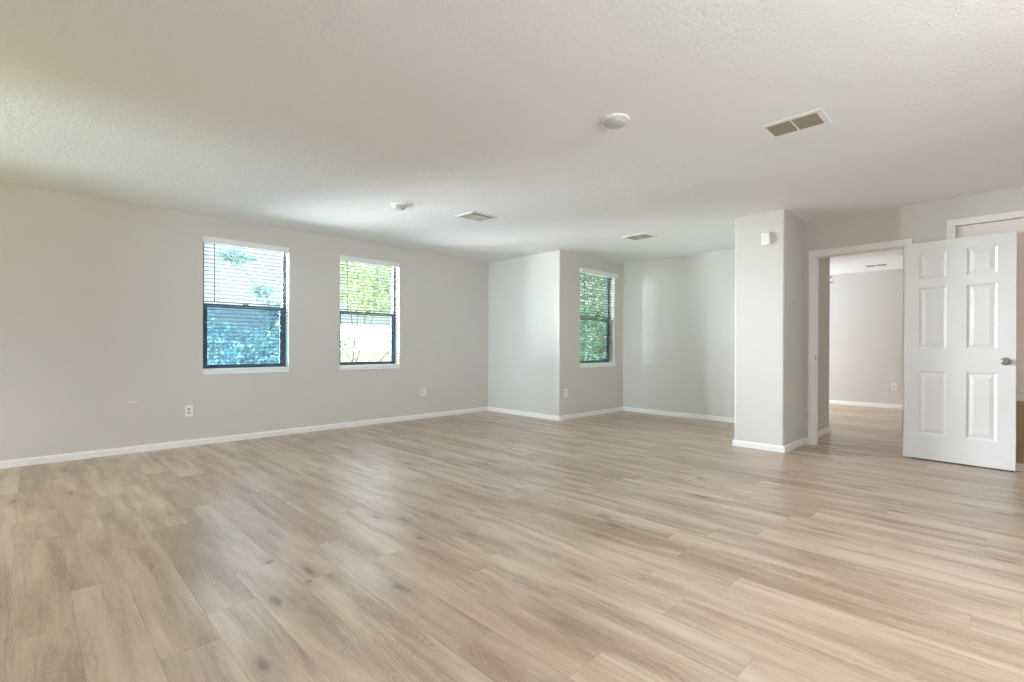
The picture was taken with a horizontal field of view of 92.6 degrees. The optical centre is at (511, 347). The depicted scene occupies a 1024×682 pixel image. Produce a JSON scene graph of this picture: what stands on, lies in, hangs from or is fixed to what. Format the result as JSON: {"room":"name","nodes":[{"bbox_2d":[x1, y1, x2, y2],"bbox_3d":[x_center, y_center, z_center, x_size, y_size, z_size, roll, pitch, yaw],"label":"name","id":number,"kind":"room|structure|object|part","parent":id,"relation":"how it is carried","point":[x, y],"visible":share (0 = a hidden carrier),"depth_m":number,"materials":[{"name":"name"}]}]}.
{"room":"empty living room","nodes":[
{"label":"empty living room","id":0,"kind":"room"},
{"bbox_2d":[0,182,488,460],"bbox_3d":[-2.934,-0.191,5.677,7.294,2.440,0.150,0,0,-45],"label":"wall","id":1,"kind":"structure","parent":0,"point":[101,300],"depth_m":4.99,"materials":[{"name":"beige paint"}]},
{"bbox_2d":[185,405,192,416],"bbox_3d":[-3.384,0.659,5.127,0.070,0.115,0.008,0,0,-45],"label":"wall outlet","id":2,"kind":"object","parent":1,"relation":"attached to","point":[188,409],"visible":1,"depth_m":5.13,"materials":[{"name":"white plastic"}]},
{"bbox_2d":[203,244,288,374],"bbox_3d":[-3.024,-0.456,5.575,0.887,1.482,0.166,0,0,-45],"label":"window","id":3,"kind":"structure","parent":1,"relation":"in","point":[281,336],"depth_m":5.62,"materials":[{"name":"metal"}]},
{"bbox_3d":[-3.060,-0.138,5.612,0.819,0.701,0.020,0,0,-45],"label":"sash","id":4,"kind":"part","parent":3,"relation":"part of","materials":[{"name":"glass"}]},
{"bbox_2d":[203,236,288,370],"bbox_3d":[-2.999,-0.477,5.550,0.887,1.438,0.083,0,0,-45],"label":"window blind","id":5,"kind":"object","parent":3,"relation":"attached to","point":[210,240],"visible":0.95,"depth_m":5.52,"materials":[{"name":"white plastic"}]},
{"bbox_3d":[-3.211,-0.466,5.361,0.002,1.382,0.055,0,0,-45],"label":"ladder cord","id":6,"kind":"part","parent":5,"relation":"part of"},
{"bbox_3d":[-3.012,0.232,5.562,0.871,0.019,0.050,0,0,-45],"label":"rail","id":7,"kind":"part","parent":5,"relation":"part of","materials":[{"name":"white plastic"}]},
{"bbox_3d":[-2.808,-0.466,5.759,0.002,1.382,0.055,0,0,-45],"label":"ladder cord","id":8,"kind":"part","parent":5,"relation":"part of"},
{"bbox_3d":[-3.011,0.264,5.561,0.887,0.042,0.121,0,0,-45],"label":"sill","id":9,"kind":"part","parent":3,"relation":"part of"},
{"bbox_2d":[0,407,622,468],"bbox_3d":[-1.760,1.000,5.657,8.642,0.066,1.536,0,0,-45],"label":"baseboard","id":10,"kind":"structure","parent":1,"relation":"attached to","point":[176,444],"depth_m":5.57,"materials":[{"name":"white paint"}]},
{"bbox_2d":[340,267,399,369],"bbox_3d":[-1.947,-0.455,6.638,0.874,1.482,0.166,0,0,-45],"label":"window","id":11,"kind":"structure","parent":1,"relation":"in","point":[392,340],"depth_m":6.76,"materials":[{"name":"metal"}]},
{"bbox_3d":[-1.983,-0.136,6.674,0.806,0.701,0.020,0,0,-45],"label":"sash","id":12,"kind":"part","parent":11,"relation":"part of","materials":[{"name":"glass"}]},
{"bbox_2d":[340,255,399,366],"bbox_3d":[-1.922,-0.475,6.613,0.874,1.438,0.083,0,0,-45],"label":"window blind","id":13,"kind":"object","parent":11,"relation":"attached to","point":[346,259],"visible":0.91,"depth_m":6.62,"materials":[{"name":"white plastic"}]},
{"bbox_3d":[-1.934,0.234,6.625,0.858,0.019,0.050,0,0,-45],"label":"rail","id":14,"kind":"part","parent":13,"relation":"part of","materials":[{"name":"white plastic"}]},
{"bbox_3d":[-1.735,-0.464,6.818,0.002,1.382,0.055,0,0,-45],"label":"ladder cord","id":15,"kind":"part","parent":13,"relation":"part of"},
{"bbox_3d":[-1.933,0.266,6.623,0.874,0.042,0.121,0,0,-45],"label":"sill","id":16,"kind":"part","parent":11,"relation":"part of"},
{"bbox_2d":[421,388,424,395],"bbox_3d":[-1.299,0.641,7.183,0.070,0.115,0.008,0,0,-45],"label":"wall outlet","id":17,"kind":"object","parent":1,"relation":"attached to","point":[422,389],"visible":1,"depth_m":7.17,"materials":[{"name":"white plastic"}]},
{"bbox_2d":[0,404,1023,681],"bbox_3d":[1.724,1.107,4.816,12.720,0.120,7.928,0,0,-45],"label":"floor","id":18,"kind":"structure","parent":0,"point":[483,546],"depth_m":2.45,"materials":[{"name":"brown wood"}]},
{"bbox_2d":[0,0,1023,274],"bbox_3d":[1.733,-1.494,4.811,12.720,0.200,7.928,0,0,-45],"label":"ceiling","id":19,"kind":"structure","parent":0,"point":[319,117],"depth_m":2.89,"materials":[{"name":"paint"}]},
{"bbox_2d":[391,203,407,209],"bbox_3d":[-1.104,-1.382,4.810,0.164,0.042,0.164,0,0,-18],"label":"smoke detector","id":20,"kind":"object","parent":19,"relation":"attached to","point":[398,206],"visible":1,"depth_m":4.76,"materials":[{"name":"white plastic"}]},
{"bbox_2d":[456,211,497,221],"bbox_3d":[-0.377,-1.397,5.218,0.345,0.010,0.285,0,0,-45],"label":"ceiling vent","id":21,"kind":"object","parent":19,"relation":"in","point":[473,215],"visible":1,"depth_m":5.21,"materials":[{"name":"white plastic"}]},
{"bbox_2d":[601,113,629,128],"bbox_3d":[0.630,-1.373,2.988,0.172,0.042,0.172,0,0,28],"label":"smoke detector","id":22,"kind":"object","parent":19,"relation":"attached to","point":[615,120],"visible":1,"depth_m":2.95,"materials":[{"name":"white plastic"}]},
{"bbox_2d":[622,233,657,240],"bbox_3d":[1.599,-1.392,6.135,0.280,0.010,0.345,0,0,-45],"label":"ceiling vent","id":23,"kind":"object","parent":19,"relation":"in","point":[641,236],"visible":1,"depth_m":6.10,"materials":[{"name":"white plastic"}]},
{"bbox_2d":[758,108,831,138],"bbox_3d":[1.757,-1.385,3.041,0.250,0.010,0.345,0,0,-45],"label":"ceiling vent","id":24,"kind":"object","parent":19,"relation":"in","point":[818,117],"visible":1,"depth_m":3.03,"materials":[{"name":"white plastic"}]},
{"bbox_2d":[864,263,889,266],"bbox_3d":[6.089,-1.380,8.183,0.200,0.010,0.340,0,0,-45],"label":"ceiling vent","id":25,"kind":"object","parent":19,"relation":"in","point":[885,264],"visible":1,"depth_m":8.17,"materials":[{"name":"white plastic"}]},
{"bbox_2d":[488,250,565,415],"bbox_3d":[0.196,-0.184,7.590,0.150,2.440,1.523,0,0,-45],"label":"wall","id":26,"kind":"structure","parent":0,"point":[527,294],"depth_m":7.43,"materials":[{"name":"beige paint"}]},
{"bbox_2d":[566,251,622,414],"bbox_3d":[1.311,-0.181,7.725,1.628,2.440,0.150,0,0,-45],"label":"wall","id":27,"kind":"structure","parent":0,"point":[589,388],"depth_m":7.52,"materials":[{"name":"beige paint"}]},
{"bbox_2d":[564,389,567,396],"bbox_3d":[0.784,0.653,7.099,0.070,0.115,0.008,0,0,-45],"label":"wall outlet","id":28,"kind":"object","parent":27,"relation":"attached to","point":[565,390],"visible":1,"depth_m":7.09,"materials":[{"name":"white plastic"}]},
{"bbox_2d":[580,273,614,367],"bbox_3d":[1.297,-0.446,7.698,0.913,1.482,0.166,0,0,-45],"label":"window","id":29,"kind":"structure","parent":27,"relation":"in","point":[607,333],"depth_m":7.88,"materials":[{"name":"metal"}]},
{"bbox_3d":[1.260,-0.127,7.734,0.845,0.701,0.020,0,0,-45],"label":"sash","id":30,"kind":"part","parent":29,"relation":"part of","materials":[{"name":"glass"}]},
{"bbox_3d":[1.310,0.275,7.684,0.913,0.042,0.121,0,0,-45],"label":"sill","id":31,"kind":"part","parent":29,"relation":"part of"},
{"bbox_2d":[580,268,617,364],"bbox_3d":[1.335,-0.473,7.659,0.949,1.451,0.122,0,0,-45],"label":"window blind","id":32,"kind":"object","parent":29,"relation":"attached to","point":[584,271],"visible":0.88,"depth_m":7.66,"materials":[{"name":"white plastic"}]},
{"bbox_3d":[1.100,-0.456,7.475,0.002,1.382,0.055,0,0,-45],"label":"ladder cord","id":33,"kind":"part","parent":32,"relation":"part of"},
{"bbox_3d":[1.309,0.243,7.685,0.897,0.019,0.050,0,0,-45],"label":"rail","id":34,"kind":"part","parent":32,"relation":"part of","materials":[{"name":"white plastic"}]},
{"bbox_2d":[623,249,734,417],"bbox_3d":[2.754,-0.175,7.329,0.130,2.440,2.440,0,0,-45],"label":"wall","id":35,"kind":"structure","parent":0,"point":[679,312],"depth_m":7.43,"materials":[{"name":"beige paint"}]},
{"bbox_2d":[623,407,734,422],"bbox_3d":[2.703,1.012,7.277,0.013,0.066,2.427,0,0,-45],"label":"baseboard","id":36,"kind":"structure","parent":35,"relation":"attached to","point":[650,411],"depth_m":7.41,"materials":[{"name":"white paint"}]},
{"bbox_2d":[734,209,829,445],"bbox_3d":[3.194,-0.170,5.708,1.785,2.440,0.486,0,0,-45],"label":"wall","id":37,"kind":"structure","parent":0,"point":[769,279],"depth_m":5.10,"materials":[{"name":"beige paint"}]},
{"bbox_2d":[761,232,770,245],"bbox_3d":[2.601,-1.119,5.016,0.034,0.128,0.088,0,0,-45],"label":"door chime","id":38,"kind":"object","parent":37,"relation":"attached to","point":[765,237],"visible":1,"depth_m":5.00,"materials":[{"name":"white plastic"}]},
{"bbox_2d":[732,426,830,452],"bbox_3d":[3.190,1.017,5.711,1.811,0.066,0.512,0,0,-45],"label":"baseboard","id":39,"kind":"structure","parent":37,"relation":"attached to","point":[769,447],"depth_m":5.11,"materials":[{"name":"white paint"}]},
{"bbox_2d":[808,239,912,456],"bbox_3d":[3.589,-0.002,5.074,0.140,2.108,0.884,0,0,-45],"label":"door frame","id":40,"kind":"structure","parent":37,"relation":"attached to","point":[811,274],"depth_m":5.31,"materials":[{"name":"white paint"}]},
{"bbox_2d":[904,231,1016,471],"bbox_3d":[4.034,0.030,4.437,0.149,2.045,0.755,0,0,-40],"label":"door","id":41,"kind":"structure","parent":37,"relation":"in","point":[960,331],"depth_m":4.40,"materials":[{"name":"white paint"}]},
{"bbox_3d":[4.204,0.115,4.171,0.062,0.066,0.066,0,0,-40],"label":"knob","id":42,"kind":"part","parent":41,"relation":"part of","materials":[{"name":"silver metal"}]},
{"bbox_2d":[1016,463,1023,471],"bbox_3d":[4.641,1.025,3.920,0.013,0.066,2.255,0,0,-45],"label":"baseboard","id":43,"kind":"structure","parent":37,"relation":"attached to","point":[1019,466],"depth_m":4.20,"materials":[{"name":"white paint"}]},
{"bbox_2d":[829,269,902,404],"bbox_3d":[6.737,-0.164,8.684,0.150,2.440,6.105,0,0,-45],"label":"wall","id":44,"kind":"structure","parent":0,"point":[866,323],"depth_m":8.88,"materials":[{"name":"beige paint"}]},
{"bbox_2d":[829,400,901,408],"bbox_3d":[6.675,1.023,8.630,0.013,0.066,6.105,0,0,-45],"label":"baseboard","id":45,"kind":"structure","parent":44,"relation":"attached to","point":[830,401],"depth_m":8.88,"materials":[{"name":"white paint"}]},
{"bbox_2d":[892,383,896,389],"bbox_3d":[6.712,0.678,8.597,0.008,0.115,0.070,0,0,-45],"label":"wall outlet","id":46,"kind":"object","parent":44,"relation":"attached to","point":[894,385],"visible":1,"depth_m":8.59,"materials":[{"name":"white plastic"}]},
{"bbox_2d":[803,187,1023,463],"bbox_3d":[4.365,-0.164,4.289,0.130,2.440,3.179,0,0,-45],"label":"wall","id":47,"kind":"structure","parent":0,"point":[926,221],"depth_m":4.77,"materials":[{"name":"beige paint"}]},
{"bbox_2d":[947,210,1023,400],"bbox_3d":[4.380,-0.363,4.266,0.131,1.636,0.885,0,0,-45],"label":"door frame","id":48,"kind":"structure","parent":47,"relation":"attached to","point":[953,232],"depth_m":4.23,"materials":[{"name":"beige paint"}]},
{"bbox_3d":[4.354,0.723,4.214,0.010,0.528,0.720,0,0,-45],"label":"wood panel","id":49,"kind":"part","parent":47,"relation":"part of","materials":[{"name":"brown wood"}]},
{"label":"outside","id":50,"kind":"structure","parent":0,"visible":0},
{"bbox_3d":[-6.841,4.058,35.411,140.000,0.200,120.000,0,0,-45],"label":"ground","id":51,"kind":"structure","parent":50,"visible":0},
{"bbox_2d":[207,293,280,364],"bbox_3d":[-7.506,1.173,13.714,4.044,5.725,2.739,0,0,-45],"label":"tree","id":52,"kind":"object","parent":51,"relation":"on","point":[219,355],"visible":0.34,"depth_m":13.58,"materials":[{"name":"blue plant"}]},
{"bbox_2d":[215,248,280,324],"bbox_3d":[-9.083,0.218,17.997,3.265,7.553,1.409,0,0,-45],"label":"tree","id":53,"kind":"object","parent":51,"relation":"on","point":[237,249],"visible":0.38,"depth_m":17.66,"materials":[{"name":"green plant"}]},
{"bbox_2d":[250,322,390,361],"bbox_3d":[-9.353,1.302,28.706,8.700,5.320,7.900,0,0,-45],"label":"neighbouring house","id":54,"kind":"structure","parent":51,"relation":"on","point":[368,353],"depth_m":26.31,"materials":[{"name":"white"}]},
{"bbox_2d":[340,260,391,361],"bbox_3d":[-4.821,0.286,16.382,3.360,7.443,2.050,0,0,-45],"label":"tree","id":55,"kind":"object","parent":51,"relation":"on","point":[370,309],"visible":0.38,"depth_m":16.17,"materials":[{"name":"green plant"}]},
{"bbox_2d":[580,273,605,360],"bbox_3d":[3.022,0.098,15.836,4.571,7.906,4.801,0,0,-45],"label":"tree","id":56,"kind":"object","parent":51,"relation":"on","point":[603,337],"visible":0.12,"depth_m":15.35,"materials":[{"name":"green plant"}]}
]}

